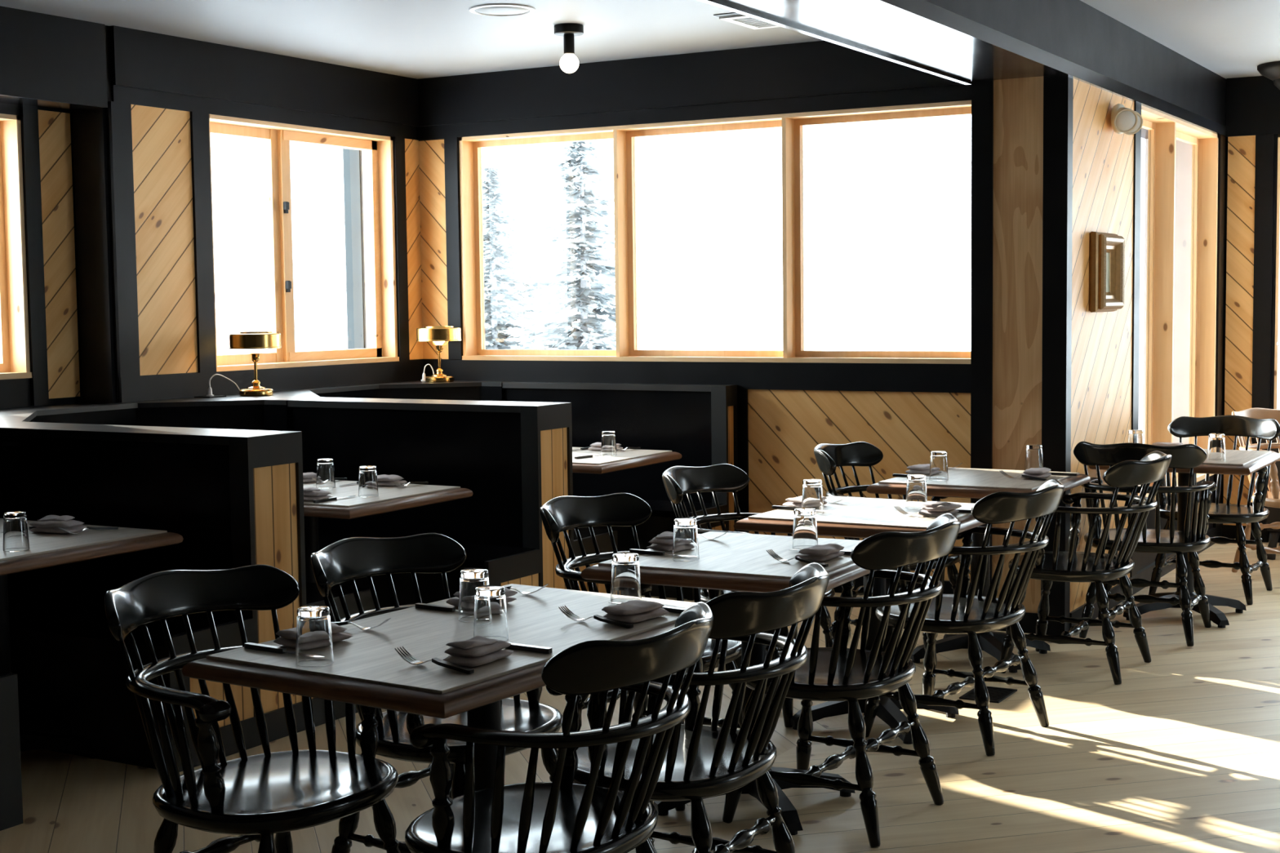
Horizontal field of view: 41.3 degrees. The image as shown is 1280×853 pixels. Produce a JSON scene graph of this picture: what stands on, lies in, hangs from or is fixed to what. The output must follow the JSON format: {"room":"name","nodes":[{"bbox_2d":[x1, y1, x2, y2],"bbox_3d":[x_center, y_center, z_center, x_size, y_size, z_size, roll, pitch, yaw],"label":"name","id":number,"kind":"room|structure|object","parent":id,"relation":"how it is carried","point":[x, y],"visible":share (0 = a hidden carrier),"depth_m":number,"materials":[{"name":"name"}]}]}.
{"room":"restaurant dining room","nodes":[
{"label":"restaurant dining room","id":0,"kind":"room"},
{"bbox_2d":[0,5,423,408],"bbox_3d":[-4.382,-0.194,4.714,0.458,2.745,12.204,2,5,30],"label":"wall","id":1,"kind":"structure","parent":0,"point":[114,120],"depth_m":7.87,"materials":[{"name":"black paint"}]},
{"bbox_2d":[0,113,31,379],"bbox_3d":[-2.900,-0.788,7.447,0.154,1.166,0.387,2,5,30],"label":"window","id":2,"kind":"structure","parent":1,"relation":"in","point":[15,358],"depth_m":7.59,"materials":[{"name":"brown wood"}]},
{"bbox_2d":[0,403,101,411],"bbox_3d":[-3.362,0.034,6.289,0.226,0.035,3.512,2,5,30],"label":"window ledge","id":3,"kind":"object","parent":1,"relation":"attached to","point":[76,404],"visible":0.2,"depth_m":7.59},
{"bbox_2d":[208,114,399,371],"bbox_3d":[-1.797,-0.942,8.917,0.174,1.251,1.445,2,5,30],"label":"window","id":4,"kind":"structure","parent":1,"relation":"in","point":[377,151],"depth_m":9.02,"materials":[{"name":"brown wood"}]},
{"bbox_2d":[0,542,1279,852],"bbox_3d":[0.707,1.272,3.455,10.550,0.120,14.900,2,5,30],"label":"floor","id":5,"kind":"structure","parent":0,"point":[1181,755],"depth_m":5.30,"materials":[{"name":"brown wood"}]},
{"bbox_2d":[0,671,23,831],"bbox_3d":[-2.556,0.628,4.850,1.370,1.040,0.746,2,5,30],"label":"partition","id":6,"kind":"object","parent":5,"relation":"on","point":[11,783],"visible":1,"depth_m":4.82,"materials":[{"name":"black paint"}]},
{"bbox_2d":[0,518,183,758],"bbox_3d":[-2.246,0.721,5.566,1.292,0.744,0.772,2,5,29],"label":"table","id":7,"kind":"object","parent":5,"relation":"on","point":[46,549],"visible":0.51,"depth_m":5.43,"materials":[{"name":"brown wood"}]},
{"bbox_2d":[3,511,29,551],"bbox_3d":[-1.891,0.317,5.138,0.077,0.115,0.077,-3,5,-26],"label":"drinking glass","id":8,"kind":"object","parent":7,"relation":"on","point":[15,534],"visible":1,"depth_m":5.11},
{"bbox_2d":[28,515,87,533],"bbox_3d":[-1.903,0.319,5.539,0.170,0.052,0.113,1,5,22],"label":"napkin","id":9,"kind":"object","parent":7,"relation":"on","point":[50,523],"visible":0.98,"depth_m":5.51,"materials":[{"name":"fabric"}]},
{"bbox_2d":[57,526,118,533],"bbox_3d":[-1.792,0.331,5.516,0.026,0.028,0.205,3,6,42],"label":"fork","id":10,"kind":"object","parent":7,"relation":"on","point":[115,527],"visible":1,"depth_m":5.52,"materials":[{"name":"metal"}]},
{"bbox_2d":[0,396,304,431],"bbox_3d":[-2.259,0.441,7.364,0.629,1.040,1.737,2,5,30],"label":"booth","id":11,"kind":"object","parent":5,"relation":"on","point":[273,414],"visible":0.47,"depth_m":7.79,"materials":[{"name":"black paint"}]},
{"bbox_2d":[0,422,374,772],"bbox_3d":[-1.826,0.527,6.107,1.380,1.040,1.020,2,5,30],"label":"partition","id":12,"kind":"object","parent":5,"relation":"on","point":[234,498],"visible":0.48,"depth_m":5.77,"materials":[{"name":"black paint"}]},
{"bbox_2d":[104,564,400,852],"bbox_3d":[-0.859,0.776,3.790,0.610,0.866,0.556,2,5,35],"label":"armchair","id":13,"kind":"object","parent":5,"relation":"on","point":[256,797],"visible":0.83,"depth_m":3.79,"materials":[{"name":"black paint"}]},
{"bbox_2d":[222,380,512,400],"bbox_3d":[-1.393,0.320,8.867,0.629,1.040,1.730,2,5,30],"label":"booth","id":14,"kind":"object","parent":5,"relation":"on","point":[471,390],"visible":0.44,"depth_m":9.29,"materials":[{"name":"black paint"}]},
{"bbox_2d":[206,331,281,396],"bbox_3d":[-1.893,-0.302,8.207,0.253,0.310,0.344,2,5,30],"label":"table lamp","id":15,"kind":"object","parent":14,"relation":"on","point":[254,341],"visible":1,"depth_m":8.17,"materials":[{"name":"gold metal"}]},
{"bbox_2d":[251,352,259,362],"bbox_3d":[-1.861,-0.335,8.239,0.060,0.044,0.041,2,5,30],"label":"socket","id":16,"kind":"object","parent":15,"relation":"attached to","point":[255,356],"depth_m":8.23,"materials":[{"name":"gold metal"}]},
{"bbox_2d":[416,325,461,382],"bbox_3d":[-1.122,-0.405,9.474,0.253,0.310,0.251,2,5,30],"label":"table lamp","id":17,"kind":"object","parent":14,"relation":"on","point":[438,335],"visible":1,"depth_m":9.40,"materials":[{"name":"gold metal"}]},
{"bbox_2d":[302,480,473,582],"bbox_3d":[-1.416,0.620,6.804,1.292,0.744,0.772,2,5,29],"label":"table","id":18,"kind":"object","parent":5,"relation":"on","point":[392,498],"visible":0.07,"depth_m":6.55,"materials":[{"name":"brown wood"}]},
{"bbox_2d":[302,472,316,482],"bbox_3d":[-1.407,0.209,7.043,0.154,0.039,0.095,2,5,34],"label":"napkin","id":19,"kind":"object","parent":18,"relation":"on","point":[307,477],"visible":0.34,"depth_m":6.99,"materials":[{"name":"fabric"}]},
{"bbox_2d":[303,487,332,501],"bbox_3d":[-1.238,0.253,6.373,0.154,0.045,0.101,1,5,25],"label":"napkin","id":20,"kind":"object","parent":18,"relation":"on","point":[310,494],"visible":0.62,"depth_m":6.33,"materials":[{"name":"fabric"}]},
{"bbox_2d":[315,457,335,488],"bbox_3d":[-1.261,0.187,6.801,0.077,0.115,0.077,-2,4,-13],"label":"drinking glass","id":21,"kind":"object","parent":18,"relation":"on","point":[325,466],"visible":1,"depth_m":6.77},
{"bbox_2d":[313,495,355,502],"bbox_3d":[-1.141,0.270,6.367,0.018,0.010,0.228,2,5,32],"label":"knife","id":22,"kind":"object","parent":18,"relation":"on","point":[331,498],"visible":1,"depth_m":6.33,"materials":[{"name":"metal"}]},
{"bbox_2d":[358,465,378,497],"bbox_3d":[-1.038,0.208,6.474,0.077,0.115,0.077,0,4,16],"label":"drinking glass","id":23,"kind":"object","parent":18,"relation":"on","point":[367,481],"visible":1,"depth_m":6.45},
{"bbox_2d":[377,474,407,486],"bbox_3d":[-1.035,0.216,6.864,0.163,0.041,0.101,1,5,24],"label":"napkin","id":24,"kind":"object","parent":18,"relation":"on","point":[384,479],"visible":0.64,"depth_m":6.82,"materials":[{"name":"fabric"}]},
{"bbox_2d":[310,533,562,852],"bbox_3d":[-0.513,0.734,4.316,0.610,0.866,0.556,2,5,35],"label":"armchair","id":25,"kind":"object","parent":5,"relation":"on","point":[350,559],"visible":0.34,"depth_m":4.36,"materials":[{"name":"black paint"}]},
{"bbox_2d":[182,583,696,791],"bbox_3d":[-0.349,0.825,3.832,0.712,0.744,1.112,2,5,33],"label":"dining table","id":26,"kind":"object","parent":5,"relation":"on","point":[366,669],"visible":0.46,"depth_m":3.54,"materials":[{"name":"brown wood"}]},
{"bbox_2d":[244,642,296,654],"bbox_3d":[-0.748,0.471,3.559,0.228,0.010,0.018,2,5,34],"label":"knife","id":27,"kind":"object","parent":26,"relation":"on","point":[257,646],"visible":0.67,"depth_m":3.58,"materials":[{"name":"metal"}]},
{"bbox_2d":[273,622,353,648],"bbox_3d":[-0.706,0.450,3.665,0.096,0.036,0.153,3,6,42],"label":"napkin","id":28,"kind":"object","parent":26,"relation":"on","point":[288,638],"visible":0.41,"depth_m":3.63,"materials":[{"name":"fabric"}]},
{"bbox_2d":[295,604,333,666],"bbox_3d":[-0.664,0.425,3.455,0.077,0.115,0.077,-2,4,-14],"label":"drinking glass","id":29,"kind":"object","parent":26,"relation":"on","point":[314,647],"visible":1,"depth_m":3.42,"materials":[{"name":"glass"}]},
{"bbox_2d":[330,617,391,630],"bbox_3d":[-0.658,0.441,3.817,0.205,0.028,0.026,1,4,19],"label":"fork","id":30,"kind":"object","parent":26,"relation":"on","point":[340,623],"visible":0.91,"depth_m":3.81,"materials":[{"name":"metal"}]},
{"bbox_2d":[394,646,474,674],"bbox_3d":[-0.412,0.469,3.401,0.205,0.028,0.026,3,5,38],"label":"fork","id":31,"kind":"object","parent":26,"relation":"on","point":[411,660],"visible":1,"depth_m":3.39,"materials":[{"name":"metal"}]},
{"bbox_2d":[415,603,458,612],"bbox_3d":[-0.442,0.434,4.016,0.228,0.010,0.019,2,5,33],"label":"knife","id":32,"kind":"object","parent":26,"relation":"on","point":[422,606],"visible":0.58,"depth_m":4.04,"materials":[{"name":"metal"}]},
{"bbox_2d":[457,568,488,622],"bbox_3d":[-0.382,0.388,3.914,0.077,0.115,0.077,0,4,5],"label":"drinking glass","id":33,"kind":"object","parent":26,"relation":"on","point":[470,579],"visible":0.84,"depth_m":3.88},
{"bbox_2d":[442,635,513,666],"bbox_3d":[-0.332,0.454,3.462,0.094,0.047,0.153,2,5,28],"label":"napkin","id":34,"kind":"object","parent":26,"relation":"on","point":[477,651],"visible":0.98,"depth_m":3.42,"materials":[{"name":"fabric"}]},
{"bbox_2d":[445,586,517,607],"bbox_3d":[-0.380,0.412,4.107,0.157,0.037,0.103,-4,5,-40],"label":"napkin","id":35,"kind":"object","parent":26,"relation":"on","point":[454,602],"visible":0.2,"depth_m":4.09,"materials":[{"name":"fabric"}]},
{"bbox_2d":[473,585,508,641],"bbox_3d":[-0.324,0.405,3.674,0.077,0.115,0.077,0,4,9],"label":"drinking glass","id":36,"kind":"object","parent":26,"relation":"on","point":[490,620],"visible":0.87,"depth_m":3.64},
{"bbox_2d":[506,583,548,594],"bbox_3d":[-0.328,0.405,4.258,0.205,0.028,0.026,1,4,20],"label":"fork","id":37,"kind":"object","parent":26,"relation":"on","point":[544,586],"visible":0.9,"depth_m":4.24,"materials":[{"name":"metal"}]},
{"bbox_2d":[506,642,551,653],"bbox_3d":[-0.281,0.463,3.590,0.228,0.010,0.018,2,5,32],"label":"knife","id":38,"kind":"object","parent":26,"relation":"on","point":[513,646],"visible":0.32,"depth_m":3.55,"materials":[{"name":"metal"}]},
{"bbox_2d":[558,605,633,628],"bbox_3d":[-0.099,0.432,3.849,0.205,0.028,0.026,3,5,38],"label":"fork","id":39,"kind":"object","parent":26,"relation":"on","point":[571,615],"visible":1,"depth_m":3.84,"materials":[{"name":"metal"}]},
{"bbox_2d":[610,551,641,602],"bbox_3d":[-0.035,0.367,4.135,0.077,0.115,0.077,-2,5,-22],"label":"drinking glass","id":40,"kind":"object","parent":26,"relation":"on","point":[625,583],"visible":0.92,"depth_m":4.10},
{"bbox_2d":[601,600,668,623],"bbox_3d":[-0.012,0.423,3.898,0.096,0.037,0.156,2,5,37],"label":"napkin","id":41,"kind":"object","parent":26,"relation":"on","point":[632,611],"visible":0.98,"depth_m":3.86,"materials":[{"name":"fabric"}]},
{"bbox_2d":[608,602,685,613],"bbox_3d":[0.018,0.427,4.028,0.228,0.010,0.019,3,5,38],"label":"knife","id":42,"kind":"object","parent":26,"relation":"on","point":[674,610],"visible":0.33,"depth_m":3.97,"materials":[{"name":"metal"}]},
{"bbox_2d":[287,397,617,608],"bbox_3d":[-0.956,0.406,7.615,1.380,1.040,1.020,2,5,30],"label":"partition","id":43,"kind":"object","parent":5,"relation":"on","point":[514,458],"visible":0.38,"depth_m":7.34,"materials":[{"name":"black paint"}]},
{"bbox_2d":[404,601,713,852],"bbox_3d":[-0.154,0.795,3.417,0.610,0.866,0.556,2,5,29],"label":"armchair","id":44,"kind":"object","parent":5,"relation":"on","point":[560,815],"visible":1,"depth_m":3.25,"materials":[{"name":"black paint"}]},
{"bbox_2d":[502,381,737,600],"bbox_3d":[-0.218,0.304,8.893,1.380,1.040,0.508,2,5,30],"label":"partition","id":45,"kind":"object","parent":5,"relation":"on","point":[697,422],"visible":0.32,"depth_m":8.85,"materials":[{"name":"black paint"}]},
{"bbox_2d":[572,447,681,474],"bbox_3d":[-0.544,0.498,8.316,1.292,0.744,0.782,2,5,29],"label":"table","id":46,"kind":"object","parent":5,"relation":"on","point":[627,459],"visible":0.02,"depth_m":7.96,"materials":[{"name":"brown wood"}]},
{"bbox_2d":[587,442,622,450],"bbox_3d":[-0.171,0.098,8.360,0.155,0.039,0.098,1,5,22],"label":"napkin","id":47,"kind":"object","parent":46,"relation":"on","point":[597,446],"visible":0.43,"depth_m":8.34,"materials":[{"name":"fabric"}]},
{"bbox_2d":[600,431,617,456],"bbox_3d":[-0.149,0.080,8.078,0.077,0.115,0.077,3,6,43],"label":"drinking glass","id":48,"kind":"object","parent":46,"relation":"on","point":[608,446],"visible":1,"depth_m":8.05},
{"bbox_2d":[539,493,742,811],"bbox_3d":[0.005,0.661,5.226,0.610,0.866,0.556,2,5,33],"label":"armchair","id":49,"kind":"object","parent":5,"relation":"on","point":[561,513],"visible":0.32,"depth_m":5.35,"materials":[{"name":"black paint"}]},
{"bbox_2d":[573,562,829,852],"bbox_3d":[0.131,0.755,3.915,0.610,0.866,0.556,2,5,29],"label":"armchair","id":50,"kind":"object","parent":5,"relation":"on","point":[701,762],"visible":0.7,"depth_m":3.75,"materials":[{"name":"black paint"}]},
{"bbox_2d":[580,531,875,835],"bbox_3d":[0.333,0.735,4.936,0.702,0.744,0.784,2,5,28],"label":"dining table","id":51,"kind":"object","parent":5,"relation":"on","point":[730,562],"visible":0.53,"depth_m":4.72,"materials":[{"name":"brown wood"}]},
{"bbox_2d":[629,548,672,555],"bbox_3d":[0.067,0.365,4.870,0.228,0.010,0.018,2,5,34],"label":"knife","id":52,"kind":"object","parent":51,"relation":"on","point":[632,550],"visible":0.72,"depth_m":4.89,"materials":[{"name":"metal"}]},
{"bbox_2d":[646,531,673,551],"bbox_3d":[0.096,0.337,5.008,0.097,0.045,0.155,3,5,40],"label":"napkin","id":53,"kind":"object","parent":51,"relation":"on","point":[663,541],"visible":0.52,"depth_m":4.96,"materials":[{"name":"fabric"}]},
{"bbox_2d":[671,517,699,561],"bbox_3d":[0.129,0.318,4.789,0.077,0.115,0.077,-1,4,-6],"label":"drinking glass","id":54,"kind":"object","parent":51,"relation":"on","point":[685,542],"visible":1,"depth_m":4.76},
{"bbox_2d":[766,549,828,567],"bbox_3d":[0.435,0.364,4.689,0.205,0.028,0.026,3,6,44],"label":"fork","id":55,"kind":"object","parent":51,"relation":"on","point":[774,555],"visible":0.99,"depth_m":4.68,"materials":[{"name":"metal"}]},
{"bbox_2d":[791,507,817,549],"bbox_3d":[0.485,0.299,4.987,0.077,0.115,0.077,1,5,26],"label":"drinking glass","id":56,"kind":"object","parent":51,"relation":"on","point":[805,535],"visible":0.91,"depth_m":4.96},
{"bbox_2d":[794,543,844,561],"bbox_3d":[0.506,0.353,4.769,0.102,0.038,0.153,2,5,32],"label":"napkin","id":57,"kind":"object","parent":51,"relation":"on","point":[828,551],"visible":0.96,"depth_m":4.72,"materials":[{"name":"fabric"}]},
{"bbox_2d":[662,463,835,727],"bbox_3d":[0.391,0.587,6.167,0.610,0.866,0.556,2,5,31],"label":"armchair","id":58,"kind":"object","parent":5,"relation":"on","point":[678,481],"visible":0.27,"depth_m":6.32,"materials":[{"name":"black paint"}]},
{"bbox_2d":[722,513,960,847],"bbox_3d":[0.599,0.683,4.819,0.610,0.866,0.556,2,5,32],"label":"armchair","id":59,"kind":"object","parent":5,"relation":"on","point":[837,673],"visible":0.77,"depth_m":4.66,"materials":[{"name":"black paint"}]},
{"bbox_2d":[733,496,985,744],"bbox_3d":[0.814,0.660,5.879,0.712,0.744,0.744,2,5,30],"label":"dining table","id":60,"kind":"object","parent":5,"relation":"on","point":[850,517],"visible":0.59,"depth_m":5.73,"materials":[{"name":"brown wood"}]},
{"bbox_2d":[772,505,831,511],"bbox_3d":[0.559,0.285,5.876,0.228,0.010,0.018,2,5,34],"label":"knife","id":61,"kind":"object","parent":60,"relation":"on","point":[779,507],"visible":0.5,"depth_m":5.91,"materials":[{"name":"metal"}]},
{"bbox_2d":[782,495,827,506],"bbox_3d":[0.585,0.263,5.986,0.155,0.038,0.100,-5,6,-44],"label":"napkin","id":62,"kind":"object","parent":60,"relation":"on","point":[797,501],"visible":0.44,"depth_m":5.94,"materials":[{"name":"fabric"}]},
{"bbox_2d":[801,478,823,514],"bbox_3d":[0.590,0.238,5.795,0.077,0.115,0.077,2,5,35],"label":"drinking glass","id":63,"kind":"object","parent":60,"relation":"on","point":[812,489],"visible":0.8,"depth_m":5.77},
{"bbox_2d":[905,474,927,509],"bbox_3d":[0.962,0.226,5.903,0.077,0.115,0.077,0,4,10],"label":"drinking glass","id":64,"kind":"object","parent":60,"relation":"on","point":[916,487],"visible":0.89,"depth_m":5.87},
{"bbox_2d":[893,506,938,518],"bbox_3d":[0.935,0.287,5.652,0.026,0.028,0.205,-5,6,-43],"label":"fork","id":65,"kind":"object","parent":60,"relation":"on","point":[899,508],"visible":0.95,"depth_m":5.67,"materials":[{"name":"metal"}]},
{"bbox_2d":[916,501,961,515],"bbox_3d":[1.007,0.275,5.705,0.102,0.045,0.152,2,5,36],"label":"napkin","id":66,"kind":"object","parent":60,"relation":"on","point":[939,508],"visible":0.94,"depth_m":5.67,"materials":[{"name":"fabric"}]},
{"bbox_2d":[813,441,959,653],"bbox_3d":[1.036,0.511,7.093,0.610,0.866,0.556,2,5,30],"label":"armchair","id":67,"kind":"object","parent":5,"relation":"on","point":[828,456],"visible":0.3,"depth_m":7.21,"materials":[{"name":"black paint"}]},
{"bbox_2d":[862,479,1064,755],"bbox_3d":[1.113,0.611,5.715,0.610,0.866,0.556,2,5,36],"label":"armchair","id":68,"kind":"object","parent":5,"relation":"on","point":[957,613],"visible":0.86,"depth_m":5.57,"materials":[{"name":"black paint"}]},
{"bbox_2d":[866,467,1090,672],"bbox_3d":[1.391,0.577,6.928,0.697,0.744,0.734,2,5,30],"label":"dining table","id":69,"kind":"object","parent":5,"relation":"on","point":[976,484],"visible":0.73,"depth_m":6.83,"materials":[{"name":"brown wood"}]},
{"bbox_2d":[905,463,929,474],"bbox_3d":[1.183,0.176,7.068,0.095,0.038,0.156,3,6,44],"label":"napkin","id":70,"kind":"object","parent":69,"relation":"on","point":[917,468],"visible":0.64,"depth_m":7.02,"materials":[{"name":"fabric"}]},
{"bbox_2d":[928,450,948,480],"bbox_3d":[1.199,0.157,6.808,0.077,0.115,0.077,-3,5,-29],"label":"drinking glass","id":71,"kind":"object","parent":69,"relation":"on","point":[939,460],"visible":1,"depth_m":6.78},
{"bbox_2d":[999,470,1046,480],"bbox_3d":[1.534,0.196,6.796,0.205,0.028,0.026,3,6,43],"label":"fork","id":72,"kind":"object","parent":69,"relation":"on","point":[1004,473],"visible":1,"depth_m":6.79,"materials":[{"name":"metal"}]},
{"bbox_2d":[1024,444,1043,471],"bbox_3d":[1.639,0.133,7.056,0.077,0.115,0.077,1,4,17],"label":"drinking glass","id":73,"kind":"object","parent":69,"relation":"on","point":[1033,453],"visible":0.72,"depth_m":7.03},
{"bbox_2d":[1020,467,1051,479],"bbox_3d":[1.599,0.187,6.848,0.095,0.038,0.153,2,5,30],"label":"napkin","id":74,"kind":"object","parent":69,"relation":"on","point":[1042,473],"visible":0.94,"depth_m":6.80,"materials":[{"name":"fabric"}]},
{"bbox_2d":[959,685,1017,703],"bbox_3d":[1.294,0.994,6.300,0.150,0.006,0.220,2,5,30],"label":"floor vent","id":75,"kind":"object","parent":5,"relation":"in","point":[997,695],"visible":0.71,"depth_m":6.29,"materials":[{"name":"black metal"}]},
{"bbox_2d":[1000,450,1171,684],"bbox_3d":[1.774,0.531,6.695,0.610,0.866,0.556,2,5,31],"label":"armchair","id":76,"kind":"object","parent":5,"relation":"on","point":[1071,566],"visible":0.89,"depth_m":6.53,"materials":[{"name":"black paint"}]},
{"bbox_2d":[1073,440,1217,646],"bbox_3d":[2.185,0.478,7.354,0.556,0.866,0.610,1,5,26],"label":"armchair","id":77,"kind":"object","parent":5,"relation":"on","point":[1157,540],"visible":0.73,"depth_m":7.20,"materials":[{"name":"black paint"}]},
{"bbox_2d":[1088,448,1279,627],"bbox_3d":[2.502,0.501,7.774,0.692,0.744,0.762,2,5,30],"label":"dining table","id":78,"kind":"object","parent":5,"relation":"on","point":[1237,462],"visible":0.56,"depth_m":7.72,"materials":[{"name":"brown wood"}]},
{"bbox_2d":[1127,429,1143,444],"bbox_3d":[2.270,0.073,7.769,0.077,0.115,0.077,-1,4,-1],"label":"drinking glass","id":79,"kind":"object","parent":78,"relation":"on","point":[1135,436],"visible":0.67,"depth_m":7.74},
{"bbox_2d":[1151,441,1183,446],"bbox_3d":[2.485,0.091,8.004,0.156,0.039,0.098,1,4,20],"label":"napkin","id":80,"kind":"object","parent":78,"relation":"on","point":[1166,444],"visible":0.41,"depth_m":7.97,"materials":[{"name":"fabric"}]},
{"bbox_2d":[1207,433,1225,460],"bbox_3d":[2.549,0.089,7.500,0.077,0.115,0.077,0,4,6],"label":"drinking glass","id":81,"kind":"object","parent":78,"relation":"on","point":[1216,444],"visible":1,"depth_m":7.47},
{"bbox_2d":[1148,415,1279,604],"bbox_3d":[2.848,0.394,8.394,0.556,0.866,0.610,2,5,33],"label":"armchair","id":82,"kind":"object","parent":5,"relation":"on","point":[1268,429],"visible":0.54,"depth_m":8.40,"materials":[{"name":"black paint"}]},
{"bbox_2d":[1231,408,1279,572],"bbox_3d":[3.426,0.350,8.902,0.556,0.866,0.610,-2,4,-20],"label":"armchair","id":83,"kind":"object","parent":5,"relation":"on","point":[1273,496],"visible":0.47,"depth_m":8.97,"materials":[{"name":"brown wood"}]},
{"bbox_2d":[1257,61,1279,559],"bbox_3d":[3.844,-0.635,9.408,0.840,2.751,0.600,2,5,30],"label":"wood stove","id":84,"kind":"object","parent":5,"relation":"on","point":[1270,70],"visible":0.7,"depth_m":9.42,"materials":[{"name":"metal"}]},
{"bbox_2d":[0,0,1279,79],"bbox_3d":[0.672,-1.575,3.247,10.550,0.100,14.900,2,5,30],"label":"ceiling","id":85,"kind":"structure","parent":0,"point":[418,39],"depth_m":7.90,"materials":[{"name":"paint"}]},
{"bbox_2d":[468,3,535,16],"bbox_3d":[-0.598,-1.806,7.363,0.290,0.009,0.290,2,5,30],"label":"ceiling speaker","id":86,"kind":"object","parent":85,"relation":"attached to","point":[495,9],"visible":1,"depth_m":7.34,"materials":[{"name":"white paint"}]},
{"bbox_2d":[474,6,529,14],"bbox_3d":[-0.598,-1.807,7.363,0.240,0.008,0.240,2,5,30],"label":"grille","id":87,"kind":"object","parent":86,"relation":"attached to","point":[477,10],"depth_m":7.36,"materials":[{"name":"grey"}]},
{"bbox_2d":[554,23,583,73],"bbox_3d":[-0.327,-1.739,7.824,0.136,0.216,0.136,2,5,30],"label":"ceiling light","id":88,"kind":"object","parent":85,"relation":"attached to","point":[569,63],"visible":1,"depth_m":7.80,"materials":[{"name":"black metal"}]},
{"bbox_2d":[563,33,574,54],"bbox_3d":[-0.327,-1.762,7.822,0.050,0.090,0.050,2,5,30],"label":"socket","id":89,"kind":"object","parent":88,"relation":"attached to","point":[568,38],"depth_m":7.80,"materials":[{"name":"black metal"}]},
{"bbox_2d":[713,12,780,29],"bbox_3d":[0.604,-1.840,7.642,0.400,0.012,0.415,2,5,30],"label":"ceiling vent","id":90,"kind":"object","parent":85,"relation":"in","point":[733,17],"visible":0.41,"depth_m":7.69,"materials":[{"name":"metal"}]},
{"bbox_2d":[697,0,1227,137],"bbox_3d":[-0.393,-1.379,3.791,0.465,0.345,14.750,2,5,30],"label":"beam","id":91,"kind":"structure","parent":85,"relation":"attached to","point":[963,42],"depth_m":6.79,"materials":[{"name":"black paint"}]},
{"bbox_2d":[416,40,971,582],"bbox_3d":[0.189,-0.564,8.994,3.839,2.745,0.198,2,5,30],"label":"wall","id":92,"kind":"structure","parent":0,"point":[908,411],"depth_m":8.69,"materials":[{"name":"black paint"}]},
{"bbox_2d":[458,100,971,364],"bbox_3d":[0.369,-0.963,8.849,3.104,1.251,0.154,2,5,30],"label":"window","id":93,"kind":"structure","parent":92,"relation":"in","point":[624,137],"depth_m":9.03,"materials":[{"name":"brown wood"}]},
{"bbox_2d":[833,576,970,595],"bbox_3d":[1.170,0.791,8.443,1.398,0.100,0.020,2,5,30],"label":"baseboard","id":94,"kind":"structure","parent":92,"relation":"attached to","point":[948,589],"depth_m":8.39,"materials":[{"name":"black paint"}]},
{"bbox_2d":[970,74,1225,635],"bbox_3d":[2.526,-0.445,8.905,0.429,2.465,3.530,2,5,30],"label":"wall","id":95,"kind":"structure","parent":0,"point":[1051,169],"depth_m":7.43,"materials":[{"name":"black paint"}]},
{"bbox_2d":[1088,231,1124,312],"bbox_3d":[2.126,-0.701,7.709,0.070,0.360,0.380,2,5,30],"label":"wall lamp","id":96,"kind":"object","parent":95,"relation":"attached to","point":[1107,251],"visible":1,"depth_m":7.60,"materials":[{"name":"gold metal"}]},
{"bbox_2d":[998,524,1222,634],"bbox_3d":[2.534,0.747,8.882,0.338,0.090,3.328,2,5,30],"label":"baseboard","id":97,"kind":"structure","parent":95,"relation":"attached to","point":[1028,624],"depth_m":8.10,"materials":[{"name":"black paint"}]},
{"bbox_2d":[1111,103,1142,134],"bbox_3d":[2.241,-1.416,7.804,0.123,0.140,0.232,2,5,30],"label":"emergency light","id":98,"kind":"object","parent":95,"relation":"attached to","point":[1126,121],"visible":1,"depth_m":7.74,"materials":[{"name":"beige plastic"}]},
{"bbox_2d":[1137,105,1218,500],"bbox_3d":[2.869,-0.649,9.209,0.144,1.991,1.905,2,5,30],"label":"window","id":99,"kind":"structure","parent":95,"relation":"in","point":[1164,130],"depth_m":9.12,"materials":[{"name":"brown wood"}]},
{"bbox_2d":[1220,75,1279,542],"bbox_3d":[6.231,-0.613,8.663,6.258,2.745,0.230,2,5,30],"label":"wall","id":100,"kind":"structure","parent":0,"point":[1252,124],"depth_m":10.03,"materials":[{"name":"black paint"}]},
{"bbox_2d":[1273,133,1279,409],"bbox_3d":[4.625,-0.697,9.569,1.950,1.991,0.174,2,5,30],"label":"window","id":101,"kind":"structure","parent":100,"relation":"in","point":[1278,137],"depth_m":9.97,"materials":[{"name":"brown wood"}]},
{"label":"outside","id":102,"kind":"structure","parent":0,"visible":0},
{"bbox_2d":[216,322,970,355],"bbox_3d":[3.940,-2.428,66.970,180.000,0.300,200.000,2,5,30],"label":"ground","id":103,"kind":"structure","parent":102,"point":[907,336],"depth_m":111.07,"materials":[{"name":"snow"}]},
{"bbox_2d":[342,148,364,349],"bbox_3d":[-1.608,-0.237,9.939,0.140,3.800,0.135,2,5,30],"label":"post","id":104,"kind":"object","parent":103,"relation":"on","point":[351,157],"visible":0.02,"depth_m":9.82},
{"bbox_2d":[481,164,546,349],"bbox_3d":[-2.985,-2.531,33.339,2.644,5.210,3.057,-4,5,-40],"label":"conifer","id":105,"kind":"object","parent":103,"relation":"on","point":[499,317],"visible":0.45,"depth_m":33.24,"materials":[{"name":"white plant"}]},
{"bbox_2d":[503,141,648,350],"bbox_3d":[-1.087,-2.466,27.990,3.087,5.606,3.431,-4,6,-41],"label":"conifer","id":106,"kind":"object","parent":103,"relation":"on","point":[580,337],"visible":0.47,"depth_m":27.96,"materials":[{"name":"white plant"}]},
{"bbox_2d":[1138,137,1145,430],"bbox_3d":[3.210,-0.667,11.577,1.500,4.300,0.100,2,5,30],"label":"wall","id":107,"kind":"structure","parent":103,"relation":"on","point":[1143,140],"depth_m":11.40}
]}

